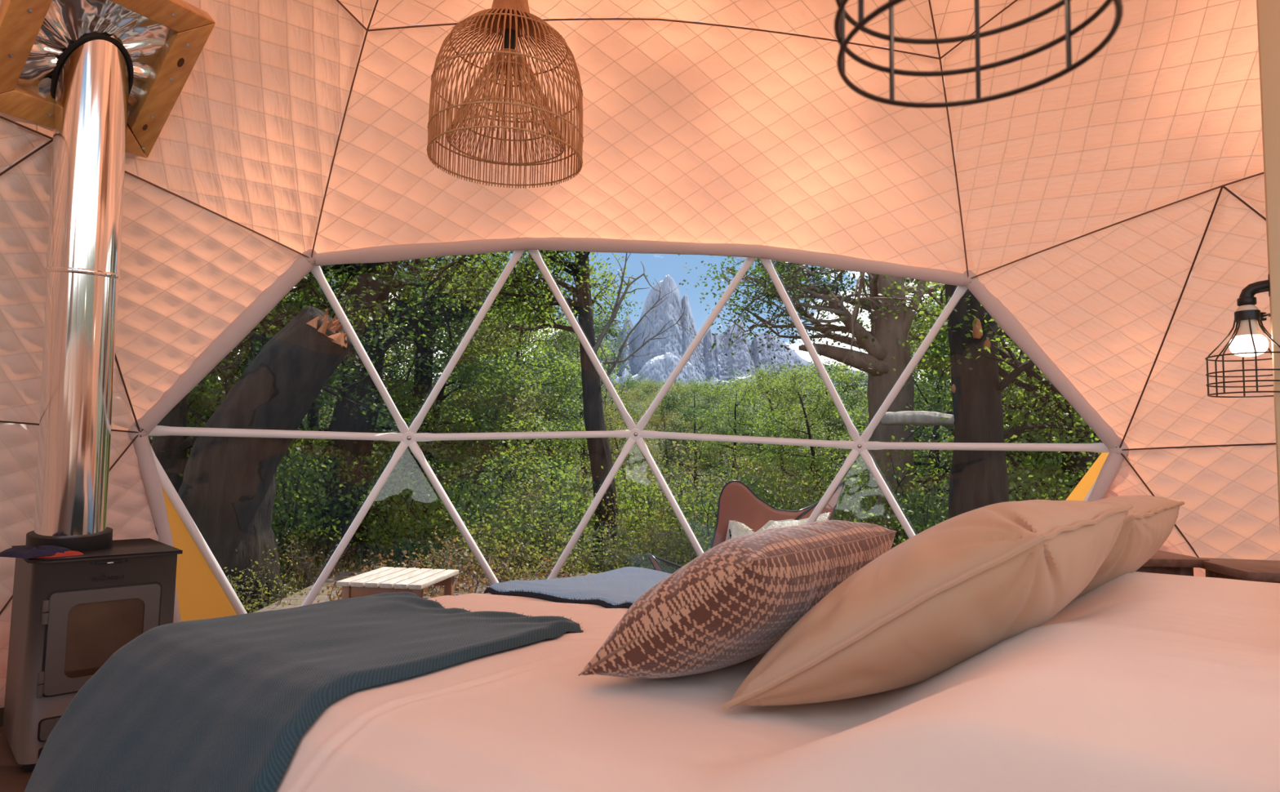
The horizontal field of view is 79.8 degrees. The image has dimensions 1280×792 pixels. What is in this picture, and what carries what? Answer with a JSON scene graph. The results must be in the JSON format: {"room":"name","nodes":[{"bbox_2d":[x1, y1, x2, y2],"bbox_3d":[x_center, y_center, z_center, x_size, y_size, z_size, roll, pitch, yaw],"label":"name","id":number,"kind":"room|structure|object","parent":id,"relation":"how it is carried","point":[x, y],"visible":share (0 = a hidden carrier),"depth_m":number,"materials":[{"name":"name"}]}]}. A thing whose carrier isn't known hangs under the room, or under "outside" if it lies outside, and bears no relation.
{"room":"tent interior","nodes":[
{"label":"tent interior","id":0,"kind":"room"},
{"bbox_2d":[0,725,33,791],"bbox_3d":[0.147,1.124,1.189,5.869,0.030,5.694,1,-4,-3],"label":"floor","id":1,"kind":"structure","parent":0,"point":[13,776],"depth_m":2.36,"materials":[{"name":"brown wood"}]},
{"bbox_2d":[2,537,182,772],"bbox_3d":[-1.885,0.854,2.630,0.416,0.652,0.498,5,-6,-44],"label":"wood stove","id":2,"kind":"object","parent":1,"relation":"on","point":[70,615],"visible":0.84,"depth_m":2.46,"materials":[{"name":"grey metal"}]},
{"bbox_2d":[0,545,83,558],"bbox_3d":[-1.922,0.497,2.450,0.158,0.031,0.196,-1,-5,25],"label":"oven mitt","id":3,"kind":"object","parent":2,"relation":"on","point":[42,551],"visible":1,"depth_m":2.42,"materials":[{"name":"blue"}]},
{"bbox_2d":[25,35,129,551],"bbox_3d":[-1.919,-0.408,2.646,0.239,1.888,0.387,3,-5,-26],"label":"flue pipe","id":4,"kind":"object","parent":2,"relation":"on","point":[82,268],"visible":0.91,"depth_m":2.56,"materials":[{"name":"grey metal"}]},
{"bbox_2d":[1135,550,1209,576],"bbox_3d":[1.727,0.903,2.725,0.360,0.690,0.360,1,-4,0],"label":"side table","id":5,"kind":"object","parent":1,"relation":"on","point":[1162,562],"visible":0.12,"depth_m":2.60,"materials":[{"name":"brown wood"}]},
{"bbox_2d":[1200,557,1279,582],"bbox_3d":[2.116,0.890,2.423,0.500,0.686,0.340,0,-4,10],"label":"side table","id":6,"kind":"object","parent":1,"relation":"on","point":[1251,570],"visible":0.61,"depth_m":2.45,"materials":[{"name":"brown wood"}]},
{"bbox_2d":[1256,0,1279,525],"bbox_3d":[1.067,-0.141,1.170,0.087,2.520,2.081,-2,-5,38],"label":"post","id":7,"kind":"object","parent":1,"relation":"on","point":[1268,11],"visible":0.8,"depth_m":2.00,"materials":[{"name":"beige wood"}]},
{"bbox_2d":[834,0,1123,107],"bbox_3d":[0.305,-0.405,0.529,0.335,0.318,0.188,-1,-5,22],"label":"pendant lamp","id":8,"kind":"object","parent":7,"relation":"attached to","point":[841,14],"visible":1,"depth_m":0.61,"materials":[{"name":"grey metal"}]},
{"bbox_2d":[1204,273,1279,397],"bbox_3d":[1.613,-0.161,2.032,0.188,0.318,0.188,1,-4,0],"label":"bedside lamp","id":9,"kind":"object","parent":7,"relation":"attached to","point":[1247,340],"visible":0.97,"depth_m":2.02,"materials":[{"name":"grey metal"}]},
{"bbox_2d":[0,116,316,707],"bbox_3d":[-2.220,0.047,1.556,1.091,2.103,4.370,1,-4,5],"label":"wall","id":10,"kind":"structure","parent":0,"point":[194,282],"depth_m":3.13,"materials":[{"name":"beige fabric"}]},
{"bbox_2d":[0,0,1263,286],"bbox_3d":[0.188,-1.562,1.471,5.092,1.678,5.143,1,-4,-3],"label":"ceiling","id":11,"kind":"structure","parent":0,"point":[736,132],"depth_m":3.34,"materials":[{"name":"beige fabric"}]},
{"bbox_2d":[0,0,215,158],"bbox_3d":[-1.830,-1.147,2.577,0.459,0.465,0.531,-2,-5,31],"label":"flashing","id":12,"kind":"object","parent":11,"relation":"attached to","point":[163,41],"visible":0.73,"depth_m":2.56,"materials":[{"name":"brown wood"}]},
{"bbox_2d":[426,0,583,188],"bbox_3d":[-0.431,-1.514,2.594,0.510,1.482,0.510,-1,-5,26],"label":"rattan pendant lamp","id":13,"kind":"object","parent":11,"relation":"hanging from","point":[509,17],"visible":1,"depth_m":2.51,"materials":[{"name":"brown wicker"}]},
{"bbox_2d":[503,27,515,56],"bbox_3d":[-0.437,-1.186,2.570,0.040,0.080,0.040,1,-4,-3],"label":"socket","id":14,"kind":"object","parent":13,"relation":"attached to","point":[513,38],"depth_m":2.55,"materials":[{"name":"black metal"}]},
{"bbox_2d":[963,171,1279,577],"bbox_3d":[2.476,0.158,1.923,1.092,2.113,4.541,2,-4,-12],"label":"wall","id":15,"kind":"structure","parent":0,"point":[1123,319],"depth_m":3.26,"materials":[{"name":"beige fabric"}]},
{"bbox_2d":[147,249,1109,614],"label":"window","id":16,"kind":"structure","parent":15,"relation":"in","point":[407,437],"depth_m":4.04,"materials":[{"name":"white paint"}]},
{"label":"outside","id":17,"kind":"structure","parent":0,"visible":0},
{"bbox_2d":[255,571,595,612],"bbox_3d":[-0.143,1.618,5.826,5.200,0.035,3.190,1,-4,-3],"label":"deck","id":18,"kind":"object","parent":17,"point":[329,581],"visible":0.14,"depth_m":6.29,"materials":[{"name":"beige wood"}]},
{"bbox_2d":[336,566,458,599],"bbox_3d":[-1.546,1.332,4.933,0.544,0.350,0.620,0,-4,8],"label":"table","id":19,"kind":"object","parent":18,"relation":"on","point":[382,580],"visible":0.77,"depth_m":4.77,"materials":[{"name":"white wood"}]},
{"bbox_2d":[710,480,821,548],"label":"chair","id":20,"kind":"object","parent":18,"relation":"on","point":[740,501],"depth_m":5.06,"materials":[{"name":"red leather"}]},
{"bbox_2d":[725,511,831,540],"bbox_3d":[0.825,1.162,5.094,1.356,0.741,0.223,4,-5,-37],"label":"sheepskin","id":21,"kind":"object","parent":20,"relation":"on","point":[737,528],"visible":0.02,"depth_m":5.20,"materials":[{"name":"white fur"}]},
{"bbox_2d":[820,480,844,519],"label":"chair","id":22,"kind":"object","parent":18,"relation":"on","point":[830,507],"depth_m":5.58,"materials":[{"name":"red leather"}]},
{"bbox_3d":[0.253,0.912,1.821,2.418,0.490,2.381,1,-4,-3],"label":"bed","id":23,"kind":"object","parent":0,"visible":0},
{"bbox_2d":[275,571,1279,791],"bbox_3d":[0.169,0.741,1.877,2.250,0.716,2.347,-2,-5,38],"label":"duvet","id":24,"kind":"object","parent":23,"relation":"on","point":[1143,682],"visible":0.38,"depth_m":1.07,"materials":[{"name":"pink fabric"}]},
{"bbox_2d":[24,591,582,791],"bbox_3d":[-0.728,0.767,1.699,0.951,0.498,0.990,-2,-5,38],"label":"throw blanket","id":25,"kind":"object","parent":24,"relation":"on","point":[225,704],"visible":1,"depth_m":1.51,"materials":[{"name":"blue fabric"}]},
{"bbox_2d":[483,566,671,608],"bbox_3d":[0.055,0.894,2.776,0.862,0.504,1.058,-2,-5,35],"label":"throw blanket","id":26,"kind":"object","parent":24,"relation":"on","point":[620,588],"visible":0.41,"depth_m":2.60,"materials":[{"name":"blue fabric"}]},
{"bbox_2d":[577,520,897,678],"bbox_3d":[0.218,0.392,1.501,0.346,0.288,0.645,-2,-5,39],"label":"plaid cushion","id":27,"kind":"object","parent":24,"relation":"on","point":[731,603],"visible":0.86,"depth_m":1.31,"materials":[{"name":"brown fabric"}]},
{"bbox_2d":[720,499,1133,710],"bbox_3d":[0.607,0.369,1.449,0.442,0.348,0.960,-3,-6,40],"label":"pillow","id":28,"kind":"object","parent":24,"relation":"on","point":[967,584],"visible":0.94,"depth_m":1.21,"materials":[{"name":"beige fabric"}]},
{"bbox_2d":[1074,495,1184,599],"bbox_3d":[1.127,0.424,2.024,0.405,0.318,0.871,-3,-6,43],"label":"pillow","id":29,"kind":"object","parent":24,"relation":"on","point":[1146,526],"visible":0.3,"depth_m":1.85,"materials":[{"name":"beige fabric"}]},
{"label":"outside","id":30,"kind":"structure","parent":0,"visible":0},
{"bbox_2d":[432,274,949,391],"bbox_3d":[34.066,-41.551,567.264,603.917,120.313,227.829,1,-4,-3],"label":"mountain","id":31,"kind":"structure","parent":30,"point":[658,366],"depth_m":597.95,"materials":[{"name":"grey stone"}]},
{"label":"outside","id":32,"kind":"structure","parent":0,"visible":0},
{"bbox_2d":[880,410,954,426],"bbox_3d":[2.736,0.222,7.391,0.781,0.160,0.141,-2,-5,30],"label":"fallen log","id":33,"kind":"object","parent":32,"point":[904,417],"visible":0.82,"depth_m":7.37,"materials":[{"name":"grey wood"}]},
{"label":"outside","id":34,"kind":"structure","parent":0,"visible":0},
{"bbox_2d":[147,382,1037,591],"bbox_3d":[0.263,-6.231,1.884,466.699,15.801,466.699,1,-4,-3],"label":"ground","id":35,"kind":"structure","parent":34,"point":[656,446],"depth_m":45.24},
{"bbox_2d":[148,269,355,472],"bbox_3d":[-6.707,-0.555,11.819,5.326,6.034,4.603,0,-4,19],"label":"tree","id":36,"kind":"object","parent":35,"relation":"on","point":[200,404],"visible":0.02,"depth_m":10.28,"materials":[{"name":"green plant"}]},
{"bbox_2d":[162,442,351,578],"bbox_3d":[-4.243,1.212,7.783,2.380,1.954,2.481,4,-5,-31],"label":"shrub","id":37,"kind":"object","parent":35,"relation":"on","point":[288,471],"visible":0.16,"depth_m":7.71,"materials":[{"name":"green plant"}]},
{"bbox_2d":[177,305,353,613],"bbox_3d":[-3.172,0.593,6.316,1.471,2.755,1.085,2,-4,-9],"label":"tree","id":38,"kind":"object","parent":35,"relation":"on","point":[228,487],"visible":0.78,"depth_m":6.04,"materials":[{"name":"brown plant"}]},
{"bbox_2d":[149,196,407,511],"bbox_3d":[-5.126,-0.511,9.286,4.144,5.431,4.794,-1,-5,20],"label":"tree","id":39,"kind":"object","parent":35,"relation":"on","point":[205,402],"visible":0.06,"depth_m":9.30,"materials":[{"name":"green plant"}]},
{"bbox_2d":[223,531,338,613],"bbox_3d":[-2.953,1.528,5.915,1.170,0.914,1.096,4,-5,-32],"label":"shrub","id":40,"kind":"object","parent":35,"relation":"on","point":[291,593],"visible":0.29,"depth_m":5.87,"materials":[{"name":"green plant"}]},
{"bbox_2d":[125,262,443,493],"bbox_3d":[-4.276,-0.244,7.333,4.645,4.460,3.706,1,-4,6],"label":"tree","id":41,"kind":"object","parent":35,"relation":"on","point":[173,460],"visible":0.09,"depth_m":7.42,"materials":[{"name":"green plant"}]},
{"bbox_2d":[271,413,369,574],"bbox_3d":[-4.056,1.230,8.738,2.579,2.117,2.688,-1,-5,21],"label":"shrub","id":42,"kind":"object","parent":35,"relation":"on","point":[282,502],"visible":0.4,"depth_m":8.41,"materials":[{"name":"green plant"}]},
{"bbox_2d":[219,271,434,523],"bbox_3d":[-6.442,0.166,14.727,4.379,5.939,4.621,-1,-5,21],"label":"tree","id":43,"kind":"object","parent":35,"relation":"on","point":[319,411],"visible":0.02,"depth_m":14.86,"materials":[{"name":"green plant"}]},
{"bbox_2d":[277,528,386,594],"bbox_3d":[-2.949,1.625,7.105,1.345,0.800,1.180,0,-4,10],"label":"shrub","id":44,"kind":"object","parent":35,"relation":"on","point":[302,568],"visible":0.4,"depth_m":7.05,"materials":[{"name":"green plant"}]},
{"bbox_2d":[186,214,494,544],"bbox_3d":[-4.709,-0.692,11.775,5.432,6.719,5.124,0,-4,12],"label":"tree","id":45,"kind":"object","parent":35,"relation":"on","point":[315,407],"visible":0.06,"depth_m":11.12,"materials":[{"name":"green plant"}]},
{"bbox_2d":[313,549,435,602],"bbox_3d":[-1.987,1.567,5.944,1.180,0.800,1.345,1,-4,-6],"label":"shrub","id":46,"kind":"object","parent":35,"relation":"on","point":[379,554],"visible":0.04,"depth_m":5.66,"materials":[{"name":"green plant"}]},
{"bbox_2d":[208,200,599,568],"bbox_3d":[-3.296,-1.062,9.485,6.266,6.500,6.197,1,-4,-3],"label":"tree","id":47,"kind":"object","parent":35,"relation":"on","point":[344,422],"visible":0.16,"depth_m":9.28,"materials":[{"name":"green plant"}]},
{"bbox_2d":[280,420,529,567],"bbox_3d":[-2.962,1.337,9.316,2.579,2.117,2.688,4,-5,-31],"label":"shrub","id":48,"kind":"object","parent":35,"relation":"on","point":[367,524],"visible":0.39,"depth_m":9.13,"materials":[{"name":"green plant"}]},
{"bbox_2d":[324,285,493,508],"bbox_3d":[-5.312,-0.072,17.490,4.798,6.291,5.086,2,-4,-15],"label":"tree","id":49,"kind":"object","parent":35,"relation":"on","point":[390,371],"visible":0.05,"depth_m":17.50,"materials":[{"name":"green plant"}]},
{"bbox_2d":[320,526,511,599],"bbox_3d":[-1.749,1.518,5.981,1.401,0.949,1.597,-2,-5,32],"label":"shrub","id":50,"kind":"object","parent":35,"relation":"on","point":[405,552],"visible":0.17,"depth_m":6.14,"materials":[{"name":"green plant"}]},
{"bbox_2d":[244,250,596,555],"bbox_3d":[-3.080,-0.992,10.360,5.925,6.488,4.714,-2,-5,38],"label":"tree","id":51,"kind":"object","parent":35,"relation":"on","point":[420,348],"visible":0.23,"depth_m":9.42,"materials":[{"name":"green plant"}]},
{"bbox_2d":[275,259,579,545],"bbox_3d":[-2.715,0.222,10.467,3.734,4.231,3.228,2,-4,-8],"label":"tree","id":52,"kind":"object","parent":35,"relation":"on","point":[477,378],"visible":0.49,"depth_m":10.13,"materials":[{"name":"green plant"}]},
{"bbox_2d":[333,440,587,573],"bbox_3d":[-1.922,1.331,7.914,2.182,1.791,2.274,4,-5,-31],"label":"shrub","id":53,"kind":"object","parent":35,"relation":"on","point":[426,526],"visible":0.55,"depth_m":7.83,"materials":[{"name":"green plant"}]},
{"bbox_2d":[377,262,575,504],"bbox_3d":[-4.346,-0.168,20.069,5.378,7.051,5.701,-1,-5,27],"label":"tree","id":54,"kind":"object","parent":35,"relation":"on","point":[437,371],"visible":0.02,"depth_m":20.17,"materials":[{"name":"green plant"}]},
{"bbox_2d":[412,529,571,593],"bbox_3d":[-1.323,1.583,6.529,1.513,0.899,1.327,1,-4,1],"label":"shrub","id":55,"kind":"object","parent":35,"relation":"on","point":[462,576],"visible":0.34,"depth_m":6.49,"materials":[{"name":"green plant"}]},
{"bbox_2d":[390,255,598,511],"bbox_3d":[-2.885,0.069,16.093,4.452,5.837,4.719,-1,-5,24],"label":"tree","id":56,"kind":"object","parent":35,"relation":"on","point":[562,340],"visible":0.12,"depth_m":15.74,"materials":[{"name":"green plant"}]},
{"bbox_2d":[429,320,571,535],"bbox_3d":[-2.550,0.817,11.815,2.916,3.955,3.078,0,-4,12],"label":"tree","id":57,"kind":"object","parent":35,"relation":"on","point":[503,397],"visible":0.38,"depth_m":11.74,"materials":[{"name":"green plant"}]},
{"bbox_2d":[417,480,586,586],"bbox_3d":[-1.365,1.480,7.113,1.756,1.370,1.644,2,-4,-18],"label":"shrub","id":58,"kind":"object","parent":35,"relation":"on","point":[488,543],"visible":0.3,"depth_m":7.06,"materials":[{"name":"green plant"}]},
{"bbox_2d":[374,287,629,524],"bbox_3d":[-2.121,0.286,12.772,4.037,4.574,3.489,-2,-5,34],"label":"tree","id":59,"kind":"object","parent":35,"relation":"on","point":[565,370],"visible":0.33,"depth_m":12.64,"materials":[{"name":"green plant"}]},
{"bbox_2d":[430,439,590,546],"bbox_3d":[-1.859,1.565,10.891,2.375,1.980,2.536,2,-4,-10],"label":"shrub","id":60,"kind":"object","parent":35,"relation":"on","point":[505,508],"visible":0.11,"depth_m":10.84,"materials":[{"name":"green plant"}]},
{"bbox_2d":[431,268,589,488],"bbox_3d":[-4.386,-0.224,24.948,6.517,8.060,6.148,0,-4,14],"label":"tree","id":61,"kind":"object","parent":35,"relation":"on","point":[437,268],"visible":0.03,"depth_m":23.86,"materials":[{"name":"green plant"}]},
{"bbox_2d":[431,466,610,573],"bbox_3d":[-1.281,1.505,8.093,1.827,1.523,1.951,2,-4,-9],"label":"shrub","id":62,"kind":"object","parent":35,"relation":"on","point":[531,476],"visible":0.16,"depth_m":7.94,"materials":[{"name":"green plant"}]},
{"bbox_2d":[457,488,613,580],"bbox_3d":[-0.935,1.539,7.432,1.658,1.294,1.553,3,-5,-30],"label":"shrub","id":63,"kind":"object","parent":35,"relation":"on","point":[569,560],"visible":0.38,"depth_m":7.29,"materials":[{"name":"green plant"}]},
{"bbox_2d":[480,354,642,517],"bbox_3d":[-1.833,0.926,15.201,3.129,3.545,2.704,-1,-5,26],"label":"tree","id":64,"kind":"object","parent":35,"relation":"on","point":[572,441],"visible":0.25,"depth_m":15.08,"materials":[{"name":"green plant"}]},
{"bbox_2d":[431,249,696,572],"bbox_3d":[-0.997,-0.435,8.926,2.942,5.247,3.177,3,-5,-22],"label":"tree","id":65,"kind":"object","parent":35,"relation":"on","point":[599,451],"visible":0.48,"depth_m":8.68,"materials":[{"name":"green plant"}]},
{"bbox_2d":[483,281,647,482],"bbox_3d":[-3.475,-0.276,32.318,7.557,9.348,7.129,1,-4,1],"label":"tree","id":66,"kind":"object","parent":35,"relation":"on","point":[609,331],"visible":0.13,"depth_m":33.06,"materials":[{"name":"green plant"}]},
{"bbox_2d":[481,462,653,573],"bbox_3d":[-0.707,1.495,8.394,1.964,1.547,1.885,2,-4,-16],"label":"shrub","id":67,"kind":"object","parent":35,"relation":"on","point":[589,523],"visible":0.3,"depth_m":8.17,"materials":[{"name":"green plant"}]},
{"bbox_2d":[273,504,865,587],"bbox_3d":[-0.540,2.133,12.039,18.654,0.551,9.406,1,-4,-3],"label":"grass","id":68,"kind":"structure","parent":35,"relation":"on","point":[311,545],"depth_m":8.87,"materials":[{"name":"green plant"}]},
{"bbox_2d":[524,328,655,497],"bbox_3d":[-1.508,0.717,22.620,4.455,5.510,4.202,-1,-5,24],"label":"tree","id":69,"kind":"object","parent":35,"relation":"on","point":[553,354],"visible":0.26,"depth_m":22.34,"materials":[{"name":"green plant"}]},
{"bbox_2d":[529,442,666,541],"bbox_3d":[-0.740,1.718,12.424,2.536,1.980,2.375,3,-5,-25],"label":"shrub","id":70,"kind":"object","parent":35,"relation":"on","point":[580,470],"visible":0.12,"depth_m":12.34,"materials":[{"name":"green plant"}]},
{"bbox_2d":[570,382,668,515],"bbox_3d":[-0.272,1.399,17.221,2.511,3.406,2.650,-2,-5,35],"label":"tree","id":71,"kind":"object","parent":35,"relation":"on","point":[606,412],"visible":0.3,"depth_m":17.18,"materials":[{"name":"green plant"}]},
{"bbox_2d":[551,486,706,573],"bbox_3d":[-0.127,1.593,7.962,1.553,1.294,1.658,3,-5,-26],"label":"shrub","id":72,"kind":"object","parent":35,"relation":"on","point":[612,561],"visible":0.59,"depth_m":7.82,"materials":[{"name":"green plant"}]},
{"bbox_2d":[573,448,710,550],"bbox_3d":[-0.214,1.646,10.969,2.182,1.791,2.274,-3,-6,45],"label":"shrub","id":73,"kind":"object","parent":35,"relation":"on","point":[624,508],"visible":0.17,"depth_m":10.81,"materials":[{"name":"green plant"}]},
{"bbox_2d":[583,481,715,573],"bbox_3d":[0.176,1.625,8.502,1.644,1.370,1.756,0,-4,16],"label":"shrub","id":74,"kind":"object","parent":35,"relation":"on","point":[660,510],"visible":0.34,"depth_m":8.43,"materials":[{"name":"green plant"}]},
{"bbox_2d":[619,377,681,462],"bbox_3d":[0.652,1.882,48.602,4.766,6.125,4.516,3,-5,-23],"label":"tree","id":75,"kind":"object","parent":35,"relation":"on","point":[642,383],"visible":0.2,"depth_m":48.61,"materials":[{"name":"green plant"}]},
{"bbox_2d":[629,510,711,573],"bbox_3d":[0.475,1.670,7.718,1.366,1.066,1.279,4,-5,-37],"label":"shrub","id":76,"kind":"object","parent":35,"relation":"on","point":[677,559],"visible":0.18,"depth_m":7.63,"materials":[{"name":"green plant"}]},
{"bbox_2d":[624,382,717,498],"bbox_3d":[1.063,1.698,25.268,3.419,4.395,3.240,0,-4,17],"label":"tree","id":77,"kind":"object","parent":35,"relation":"on","point":[661,418],"visible":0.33,"depth_m":25.45,"materials":[{"name":"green plant"}]},
{"bbox_2d":[646,380,707,475],"bbox_3d":[2.152,1.993,40.523,4.485,5.764,4.250,3,-5,-26],"label":"tree","id":78,"kind":"object","parent":35,"relation":"on","point":[675,386],"visible":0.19,"depth_m":40.43,"materials":[{"name":"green plant"}]},
{"bbox_2d":[614,460,752,561],"bbox_3d":[0.476,1.643,9.928,1.984,1.628,2.068,1,-4,0],"label":"shrub","id":79,"kind":"object","parent":35,"relation":"on","point":[689,476],"visible":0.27,"depth_m":9.92,"materials":[{"name":"green plant"}]},
{"bbox_2d":[625,440,773,534],"bbox_3d":[0.934,1.727,13.494,2.558,2.132,2.731,1,-4,-3],"label":"shrub","id":80,"kind":"object","parent":35,"relation":"on","point":[690,482],"visible":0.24,"depth_m":13.38,"materials":[{"name":"green plant"}]},
{"bbox_2d":[647,377,757,503],"bbox_3d":[1.594,1.316,19.329,2.829,3.709,2.998,4,-5,-37],"label":"tree","id":81,"kind":"object","parent":35,"relation":"on","point":[688,412],"visible":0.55,"depth_m":19.32,"materials":[{"name":"green plant"}]},
{"bbox_2d":[618,448,792,562],"bbox_3d":[1.168,1.527,9.301,2.274,1.791,2.182,5,-6,-41],"label":"shrub","id":82,"kind":"object","parent":35,"relation":"on","point":[708,502],"visible":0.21,"depth_m":9.14,"materials":[{"name":"green plant"}]},
{"bbox_2d":[672,375,755,486],"bbox_3d":[3.329,1.617,33.317,4.441,5.032,3.839,-1,-5,24],"label":"tree","id":83,"kind":"object","parent":35,"relation":"on","point":[705,382],"visible":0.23,"depth_m":33.25,"materials":[{"name":"green plant"}]},
{"bbox_2d":[660,373,797,505],"bbox_3d":[1.947,1.131,15.765,2.433,3.189,2.815,2,-4,-19],"label":"tree","id":84,"kind":"object","parent":35,"relation":"on","point":[723,390],"visible":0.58,"depth_m":15.62,"materials":[{"name":"green plant"}]},
{"bbox_2d":[713,362,787,469],"bbox_3d":[6.307,1.392,44.482,5.331,6.594,5.029,-2,-5,35],"label":"tree","id":85,"kind":"object","parent":35,"relation":"on","point":[782,362],"visible":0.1,"depth_m":44.35,"materials":[{"name":"green plant"}]},
{"bbox_2d":[693,449,813,537],"bbox_3d":[1.802,1.668,10.470,2.341,1.827,2.192,1,-4,6],"label":"shrub","id":86,"kind":"object","parent":35,"relation":"on","point":[737,460],"visible":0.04,"depth_m":10.53,"materials":[{"name":"green plant"}]},
{"bbox_2d":[668,427,857,522],"bbox_3d":[2.172,1.715,13.510,2.926,2.284,2.741,-2,-5,36],"label":"shrub","id":87,"kind":"object","parent":35,"relation":"on","point":[727,442],"visible":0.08,"depth_m":13.47,"materials":[{"name":"green plant"}]},
{"bbox_2d":[720,361,821,489],"bbox_3d":[4.728,1.300,26.872,3.985,5.225,4.224,-3,-6,42],"label":"tree","id":88,"kind":"object","parent":35,"relation":"on","point":[780,368],"visible":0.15,"depth_m":27.07,"materials":[{"name":"green plant"}]},
{"bbox_2d":[711,361,845,503],"bbox_3d":[3.224,1.084,18.205,3.382,3.832,2.923,-1,-5,21],"label":"tree","id":89,"kind":"object","parent":35,"relation":"on","point":[760,375],"visible":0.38,"depth_m":18.07,"materials":[{"name":"green plant"}]},
{"bbox_2d":[748,361,845,480],"bbox_3d":[7.606,1.435,36.688,5.198,6.429,4.904,-3,-6,45],"label":"tree","id":90,"kind":"object","parent":35,"relation":"on","point":[762,362],"visible":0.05,"depth_m":36.76,"materials":[{"name":"green plant"}]},
{"bbox_2d":[733,361,868,520],"bbox_3d":[3.135,1.008,14.141,2.960,3.354,2.559,0,-4,14],"label":"tree","id":91,"kind":"object","parent":35,"relation":"on","point":[805,416],"visible":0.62,"depth_m":14.05,"materials":[{"name":"green plant"}]},
{"bbox_2d":[764,357,868,500],"bbox_3d":[4.629,1.088,19.873,3.356,4.400,3.557,1,-4,3],"label":"tree","id":92,"kind":"object","parent":35,"relation":"on","point":[833,421],"visible":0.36,"depth_m":19.41,"materials":[{"name":"green plant"}]},
{"bbox_2d":[694,446,940,542],"bbox_3d":[2.028,1.488,8.909,2.182,1.791,2.274,3,-5,-30],"label":"shrub","id":93,"kind":"object","parent":35,"relation":"on","point":[832,471],"visible":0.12,"depth_m":8.83,"materials":[{"name":"green plant"}]},
{"bbox_2d":[781,360,868,488],"bbox_3d":[6.800,1.166,25.062,4.404,4.989,3.806,2,-4,-18],"label":"tree","id":94,"kind":"object","parent":35,"relation":"on","point":[843,368],"visible":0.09,"depth_m":24.92,"materials":[{"name":"green plant"}]},
{"bbox_2d":[677,253,999,543],"bbox_3d":[2.957,-0.295,9.288,5.079,5.126,4.560,1,-4,1],"label":"tree","id":95,"kind":"object","parent":35,"relation":"on","point":[884,371],"visible":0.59,"depth_m":9.03,"materials":[{"name":"green plant"}]},
{"bbox_2d":[765,440,948,545],"bbox_3d":[2.766,1.423,8.501,2.281,1.872,2.378,5,-6,-43],"label":"shrub","id":96,"kind":"object","parent":35,"relation":"on","point":[849,482],"visible":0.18,"depth_m":8.43,"materials":[{"name":"green plant"}]},
{"bbox_2d":[765,461,949,548],"bbox_3d":[2.320,1.467,7.931,1.984,1.628,2.068,0,-4,7],"label":"shrub","id":97,"kind":"object","parent":35,"relation":"on","point":[905,500],"visible":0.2,"depth_m":7.80,"materials":[{"name":"green plant"}]},
{"bbox_2d":[852,472,949,546],"bbox_3d":[3.051,1.549,7.914,1.827,1.523,1.951,-2,-5,34],"label":"shrub","id":98,"kind":"object","parent":35,"relation":"on","point":[935,482],"visible":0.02,"depth_m":7.68,"materials":[{"name":"green plant"}]},
{"bbox_2d":[860,476,948,548],"bbox_3d":[2.819,1.507,7.510,1.785,1.465,1.861,-2,-5,32],"label":"shrub","id":99,"kind":"object","parent":35,"relation":"on","point":[915,526],"visible":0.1,"depth_m":7.59,"materials":[{"name":"green plant"}]},
{"bbox_2d":[846,302,1026,523],"bbox_3d":[4.782,0.530,12.254,3.104,4.068,3.591,0,-4,19],"label":"tree","id":100,"kind":"object","parent":35,"relation":"on","point":[937,436],"visible":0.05,"depth_m":12.20,"materials":[{"name":"green plant"}]},
{"bbox_2d":[836,282,1062,510],"bbox_3d":[5.880,-0.601,11.000,5.551,6.289,4.798,4,-5,-34],"label":"tree","id":101,"kind":"object","parent":35,"relation":"on","point":[915,428],"visible":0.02,"depth_m":11.01,"materials":[{"name":"green plant"}]},
{"bbox_2d":[813,274,1097,517],"bbox_3d":[4.485,-0.008,9.689,4.239,4.802,3.664,1,-4,2],"label":"tree","id":102,"kind":"object","parent":35,"relation":"on","point":[934,360],"visible":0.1,"depth_m":9.29,"materials":[{"name":"green plant"}]},
{"bbox_2d":[860,307,1062,529],"bbox_3d":[7.019,-0.330,14.396,5.668,7.011,5.347,-1,-5,20],"label":"tree","id":103,"kind":"object","parent":35,"relation":"on","point":[946,452],"visible":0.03,"depth_m":14.29,"materials":[{"name":"green plant"}]},
{"bbox_2d":[881,434,1077,532],"bbox_3d":[3.927,1.355,7.686,2.481,1.954,2.380,1,-4,3],"label":"shrub","id":104,"kind":"object","parent":35,"relation":"on","point":[1020,482],"visible":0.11,"depth_m":7.23,"materials":[{"name":"green plant"}]},
{"bbox_2d":[894,280,1102,519],"bbox_3d":[3.546,-0.085,6.827,3.352,4.380,3.133,5,-6,-42],"label":"tree","id":105,"kind":"object","parent":35,"relation":"on","point":[978,479],"visible":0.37,"depth_m":6.47,"materials":[{"name":"green plant"}]},
{"bbox_2d":[1008,435,1097,500],"bbox_3d":[4.617,1.370,7.576,2.481,1.954,2.380,5,-6,-42],"label":"shrub","id":106,"kind":"object","parent":35,"relation":"on","point":[1091,464],"visible":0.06,"depth_m":8.08,"materials":[{"name":"green plant"}]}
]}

